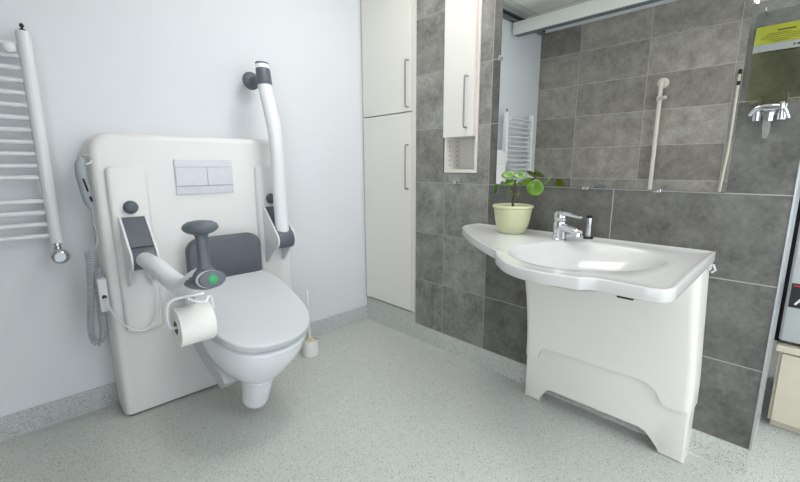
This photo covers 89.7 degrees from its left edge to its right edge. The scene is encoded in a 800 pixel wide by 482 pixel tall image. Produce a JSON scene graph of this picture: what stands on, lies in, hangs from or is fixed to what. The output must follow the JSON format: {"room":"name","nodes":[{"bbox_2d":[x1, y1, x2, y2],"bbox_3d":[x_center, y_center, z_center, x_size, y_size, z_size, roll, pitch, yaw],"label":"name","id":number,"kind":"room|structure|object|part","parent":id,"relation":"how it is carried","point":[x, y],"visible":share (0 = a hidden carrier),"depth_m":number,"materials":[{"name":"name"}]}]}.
{"room":"accessible bathroom","nodes":[
{"label":"accessible bathroom","id":0,"kind":"room"},
{"bbox_2d":[0,0,367,416],"bbox_3d":[-0.556,-0.618,2.494,4.175,2.500,0.100,-10,15,-43],"label":"wall","id":1,"kind":"structure","parent":0,"point":[149,67],"depth_m":1.85,"materials":[{"name":"white paint"}]},
{"bbox_2d":[0,23,69,263],"bbox_3d":[-1.554,-0.327,1.399,0.521,0.898,0.140,-10,15,-43],"label":"towel radiator","id":2,"kind":"object","parent":1,"relation":"attached to","point":[25,54],"visible":1,"depth_m":1.51,"materials":[{"name":"white metal"}]},
{"bbox_3d":[-1.384,-0.381,1.547,0.042,0.790,0.044,-10,15,-43],"label":"upright rail","id":3,"kind":"part","parent":2,"relation":"part of","materials":[{"name":"white metal"}]},
{"bbox_3d":[-1.356,0.061,1.602,0.060,0.060,0.052,-10,15,-43],"label":"thermostat knob","id":4,"kind":"part","parent":2,"relation":"part of","materials":[{"name":"silver metal"}]},
{"bbox_2d":[0,305,367,442],"bbox_3d":[-1.091,0.671,2.132,2.375,0.104,0.006,-10,15,-43],"label":"baseboard","id":5,"kind":"structure","parent":1,"relation":"attached to","point":[32,419],"depth_m":1.79,"materials":[{"name":"plastic"}]},
{"bbox_2d":[361,0,416,312],"bbox_3d":[0.049,-0.595,2.675,0.432,2.085,0.482,-10,15,-43],"label":"tall cabinet","id":6,"kind":"object","parent":1,"relation":"attached to","point":[389,27],"visible":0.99,"depth_m":2.53,"materials":[{"name":"beige laminate"}]},
{"bbox_3d":[-0.084,-1.188,2.446,0.019,0.804,0.448,-10,15,-43],"label":"door","id":7,"kind":"part","parent":6,"relation":"part of","materials":[{"name":"beige laminate"}]},
{"bbox_3d":[-0.080,-0.184,2.634,0.019,1.228,0.448,-10,15,-43],"label":"door","id":8,"kind":"part","parent":6,"relation":"part of","materials":[{"name":"beige laminate"}]},
{"bbox_3d":[0.039,-0.445,2.422,0.032,0.269,0.009,-10,15,-43],"label":"handle","id":9,"kind":"part","parent":6,"relation":"part of","materials":[{"name":"metal"}]},
{"bbox_3d":[0.037,-0.915,2.333,0.032,0.269,0.009,-10,15,-43],"label":"handle","id":10,"kind":"part","parent":6,"relation":"part of","materials":[{"name":"metal"}]},
{"bbox_2d":[0,319,799,481],"bbox_3d":[0.767,0.908,1.389,4.175,0.100,3.900,-10,15,-43],"label":"floor","id":11,"kind":"structure","parent":0,"point":[377,402],"depth_m":1.67,"materials":[{"name":"grey plastic"}]},
{"bbox_2d":[82,133,291,415],"bbox_3d":[-0.956,0.118,2.005,0.848,1.235,0.222,-10,15,-43],"label":"panel","id":12,"kind":"object","parent":11,"relation":"on","point":[174,181],"visible":0.72,"depth_m":1.80,"materials":[{"name":"white plastic"}]},
{"bbox_2d":[75,154,106,345],"bbox_3d":[-1.247,0.049,1.626,0.046,0.783,0.104,7,13,34],"label":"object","id":13,"kind":"object","parent":12,"relation":"hanging from","point":[81,175],"visible":0.95,"depth_m":1.63,"materials":[{"name":"grey plastic"}]},
{"bbox_3d":[-1.241,-0.036,1.619,0.010,0.177,0.038,6,12,31],"label":"cord","id":14,"kind":"part","parent":13,"relation":"part of","materials":[{"name":"white plastic"}]},
{"bbox_2d":[94,270,158,331],"bbox_3d":[-1.162,0.253,1.694,0.229,0.288,0.096,-2,11,-11],"label":"junction box","id":15,"kind":"object","parent":12,"relation":"attached to","point":[101,284],"visible":0.94,"depth_m":1.65,"materials":[{"name":"white plastic"}]},
{"bbox_3d":[-1.113,-0.139,1.663,0.054,0.054,0.024,-10,15,-43],"label":"knob","id":16,"kind":"part","parent":12,"relation":"part of","materials":[{"name":"grey plastic"}]},
{"bbox_2d":[118,215,225,329],"bbox_3d":[-0.806,0.071,1.376,0.136,0.360,0.909,-10,15,-43],"label":"support arm","id":17,"kind":"object","parent":12,"relation":"attached to","point":[140,250],"visible":0.97,"depth_m":1.30,"materials":[{"name":"white powder-coated metal"},{"name":"dark grey plastic"}]},
{"bbox_3d":[-1.079,-0.036,1.650,0.082,0.116,0.115,-10,15,-43],"label":"plate","id":18,"kind":"part","parent":17,"relation":"part of","materials":[{"name":"grey plastic"}]},
{"bbox_2d":[170,301,216,346],"bbox_3d":[-0.643,0.257,1.250,0.100,0.119,0.119,-10,15,-43],"label":"toilet paper roll","id":19,"kind":"object","parent":17,"relation":"hanging from","point":[197,322],"visible":0.97,"depth_m":1.21,"materials":[{"name":"paper"}]},
{"bbox_3d":[-0.535,-0.036,1.076,0.091,0.040,0.090,-10,18,-43],"label":"grip knob","id":20,"kind":"part","parent":17,"relation":"part of","materials":[{"name":"grey plastic"}]},
{"bbox_3d":[-0.530,0.039,1.085,0.066,0.130,0.067,-10,18,-43],"label":"grip post","id":21,"kind":"part","parent":17,"relation":"part of","materials":[{"name":"grey plastic"}]},
{"bbox_3d":[-0.910,-0.300,1.876,0.254,0.156,0.011,-10,15,-43],"label":"flush plate","id":22,"kind":"part","parent":12,"relation":"part of","materials":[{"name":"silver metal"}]},
{"bbox_2d":[183,232,309,408],"bbox_3d":[-0.677,0.359,1.781,0.412,0.717,0.634,-10,15,-43],"label":"toilet","id":23,"kind":"object","parent":12,"relation":"attached to","point":[262,324],"visible":0.84,"depth_m":1.68,"materials":[{"name":"white ceramic"}]},
{"bbox_3d":[-0.694,0.387,1.804,0.412,0.227,0.619,-10,36,-43],"label":"bowl","id":24,"kind":"part","parent":23,"relation":"part of","materials":[{"name":"white ceramic"}]},
{"bbox_3d":[-0.617,0.290,1.705,0.408,0.034,0.485,-10,36,-43],"label":"lid","id":25,"kind":"part","parent":23,"relation":"part of","materials":[{"name":"white plastic"}]},
{"bbox_2d":[242,61,295,261],"bbox_3d":[-0.675,-0.388,2.067,0.099,1.006,0.314,-10,15,-43],"label":"support arm","id":26,"kind":"object","parent":12,"relation":"attached to","point":[278,231],"visible":1,"depth_m":1.99,"materials":[{"name":"white powder-coated metal"},{"name":"dark grey plastic"}]},
{"bbox_3d":[-0.772,-0.830,2.084,0.091,0.090,0.040,-10,15,-43],"label":"grip knob","id":27,"kind":"part","parent":26,"relation":"part of","materials":[{"name":"grey plastic"}]},
{"bbox_3d":[-0.720,-0.828,2.029,0.066,0.066,0.129,-10,15,-43],"label":"grip post","id":28,"kind":"part","parent":26,"relation":"part of","materials":[{"name":"grey plastic"}]},
{"bbox_3d":[-0.633,-0.117,2.073,0.082,0.116,0.115,-10,15,-43],"label":"plate","id":29,"kind":"part","parent":26,"relation":"part of","materials":[{"name":"grey plastic"}]},
{"bbox_3d":[-0.667,-0.220,2.085,0.054,0.054,0.024,-10,15,-43],"label":"knob","id":30,"kind":"part","parent":12,"relation":"part of","materials":[{"name":"grey plastic"}]},
{"bbox_2d":[302,336,318,357],"bbox_3d":[-0.531,0.628,2.385,0.100,0.092,0.100,-10,15,-43],"label":"toilet brush holder","id":31,"kind":"object","parent":11,"relation":"on","point":[310,349],"visible":0.91,"depth_m":2.35,"materials":[{"name":"white plastic"}]},
{"bbox_2d":[305,290,315,341],"bbox_3d":[-0.531,0.474,2.356,0.068,0.388,0.068,-10,15,-43],"label":"toilet brush","id":32,"kind":"object","parent":31,"relation":"in","point":[310,339],"visible":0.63,"depth_m":2.33,"materials":[{"name":"white plastic"}]},
{"bbox_3d":[-0.538,0.475,2.354,0.024,0.388,0.022,-10,15,-43],"label":"handle","id":33,"kind":"part","parent":32,"relation":"part of","materials":[{"name":"white plastic"}]},
{"bbox_2d":[767,341,799,433],"bbox_3d":[2.002,0.618,1.633,0.570,0.372,0.706,-10,15,-43],"label":"base cabinet","id":34,"kind":"object","parent":11,"relation":"on","point":[784,407],"visible":0.75,"depth_m":1.65,"materials":[{"name":"beige wood"}]},
{"bbox_2d":[774,199,799,345],"bbox_3d":[1.966,0.130,1.543,0.495,0.620,0.696,-10,15,-43],"label":"appliance","id":35,"kind":"object","parent":34,"relation":"on","point":[788,323],"visible":0.92,"depth_m":1.62,"materials":[{"name":"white plastic"}]},
{"bbox_3d":[1.666,0.235,1.521,0.003,0.099,0.274,-10,15,-43],"label":"label plate","id":36,"kind":"part","parent":35,"relation":"part of","materials":[{"name":"black plastic"}]},
{"bbox_2d":[415,0,799,449],"bbox_3d":[0.641,-0.549,2.106,0.400,2.500,2.130,-10,15,-43],"label":"wall","id":37,"kind":"structure","parent":0,"point":[461,293],"depth_m":1.61,"materials":[{"name":"grey tile"}]},
{"bbox_2d":[443,0,482,172],"bbox_3d":[0.413,-0.961,2.155,0.352,1.170,0.218,-10,15,-43],"label":"upper cabinet","id":38,"kind":"object","parent":37,"relation":"attached to","point":[463,18],"visible":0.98,"depth_m":2.08,"materials":[{"name":"beige laminate"}]},
{"bbox_3d":[0.308,-1.036,2.052,0.016,0.980,0.198,-10,15,-43],"label":"door","id":39,"kind":"part","parent":38,"relation":"part of","materials":[{"name":"beige laminate"}]},
{"bbox_3d":[0.334,-0.711,2.053,0.032,0.262,0.009,-10,15,-43],"label":"handle","id":40,"kind":"part","parent":38,"relation":"part of","materials":[{"name":"metal"}]},
{"bbox_2d":[367,296,762,476],"bbox_3d":[0.649,0.598,2.318,0.416,0.168,2.128,-10,15,-43],"label":"baseboard","id":41,"kind":"structure","parent":37,"relation":"attached to","point":[729,456],"depth_m":2.14,"materials":[{"name":"grey plastic"}]},
{"bbox_2d":[462,223,716,302],"bbox_3d":[0.514,0.075,1.546,0.704,0.118,1.034,-10,15,-43],"label":"washbasin","id":42,"kind":"object","parent":37,"relation":"attached to","point":[629,270],"visible":0.99,"depth_m":1.41,"materials":[{"name":"white ceramic"}]},
{"bbox_2d":[493,171,543,233],"bbox_3d":[0.521,-0.177,1.834,0.184,0.281,0.209,-1,11,-3],"label":"potted plant","id":43,"kind":"object","parent":42,"relation":"on","point":[510,218],"visible":1,"depth_m":1.80,"materials":[{"name":"green plant"}]},
{"bbox_3d":[0.522,-0.212,1.844,0.012,0.136,0.017,-10,15,-43],"label":"stem","id":44,"kind":"part","parent":43,"relation":"part of","materials":[{"name":"brown plant"}]},
{"bbox_3d":[0.520,-0.104,1.860,0.184,0.128,0.184,-10,15,-43],"label":"pot","id":45,"kind":"part","parent":43,"relation":"part of","materials":[{"name":"green ceramic"}]},
{"bbox_2d":[551,210,582,240],"bbox_3d":[0.686,-0.060,1.642,0.060,0.122,0.141,-6,12,-26],"label":"mixer tap","id":46,"kind":"object","parent":42,"relation":"on","point":[560,226],"visible":1,"depth_m":1.65,"materials":[{"name":"silver metal"}]},
{"bbox_3d":[0.679,-0.099,1.632,0.052,0.043,0.132,-3,11,-16],"label":"lever","id":47,"kind":"part","parent":46,"relation":"part of","materials":[{"name":"silver metal"}]},
{"bbox_3d":[0.690,-0.044,1.631,0.048,0.048,0.114,-5,12,-23],"label":"spout","id":48,"kind":"part","parent":46,"relation":"part of","materials":[{"name":"silver metal"}]},
{"bbox_2d":[583,215,592,238],"bbox_3d":[0.798,-0.060,1.696,0.040,0.100,0.040,-10,15,-43],"label":"chrome rod","id":49,"kind":"object","parent":42,"relation":"on","point":[589,217],"visible":1,"depth_m":1.69,"materials":[{"name":"silver metal"}]},
{"bbox_2d":[525,269,708,462],"bbox_3d":[0.836,0.415,1.674,0.152,0.764,0.669,-10,15,-43],"label":"base panel","id":50,"kind":"object","parent":42,"relation":"attached to","point":[638,363],"visible":0.81,"depth_m":1.58,"materials":[{"name":"white plastic"}]},
{"bbox_2d":[496,0,760,192],"bbox_3d":[0.797,-0.812,1.585,0.016,1.212,0.940,-10,15,-43],"label":"mirror","id":51,"kind":"object","parent":37,"relation":"attached to","point":[622,94],"visible":1,"depth_m":1.56,"materials":[{"name":"silver mirror"}]},
{"bbox_2d":[748,7,790,138],"bbox_3d":[1.148,-0.511,1.226,0.079,0.387,0.100,-10,15,-43],"label":"faucet","id":52,"kind":"object","parent":37,"relation":"attached to","point":[780,109],"visible":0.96,"depth_m":1.23,"materials":[{"name":"silver metal"}]},
{"bbox_3d":[1.149,-0.416,1.243,0.079,0.086,0.100,-10,15,-43],"label":"frame","id":53,"kind":"part","parent":52,"relation":"part of","materials":[{"name":"silver metal"}]},
{"bbox_2d":[745,5,799,105],"bbox_3d":[1.141,-0.553,1.210,0.064,0.274,0.134,-10,15,-43],"label":"poster","id":54,"kind":"object","parent":52,"relation":"in","point":[774,70],"visible":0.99,"depth_m":1.20,"materials":[{"name":"green"}]},
{"bbox_2d":[749,163,799,450],"bbox_3d":[1.383,-0.461,1.343,0.414,2.396,0.006,-10,15,-43],"label":"trim","id":55,"kind":"structure","parent":37,"relation":"attached to","point":[796,197],"depth_m":1.39,"materials":[{"name":"metal"}]}
]}

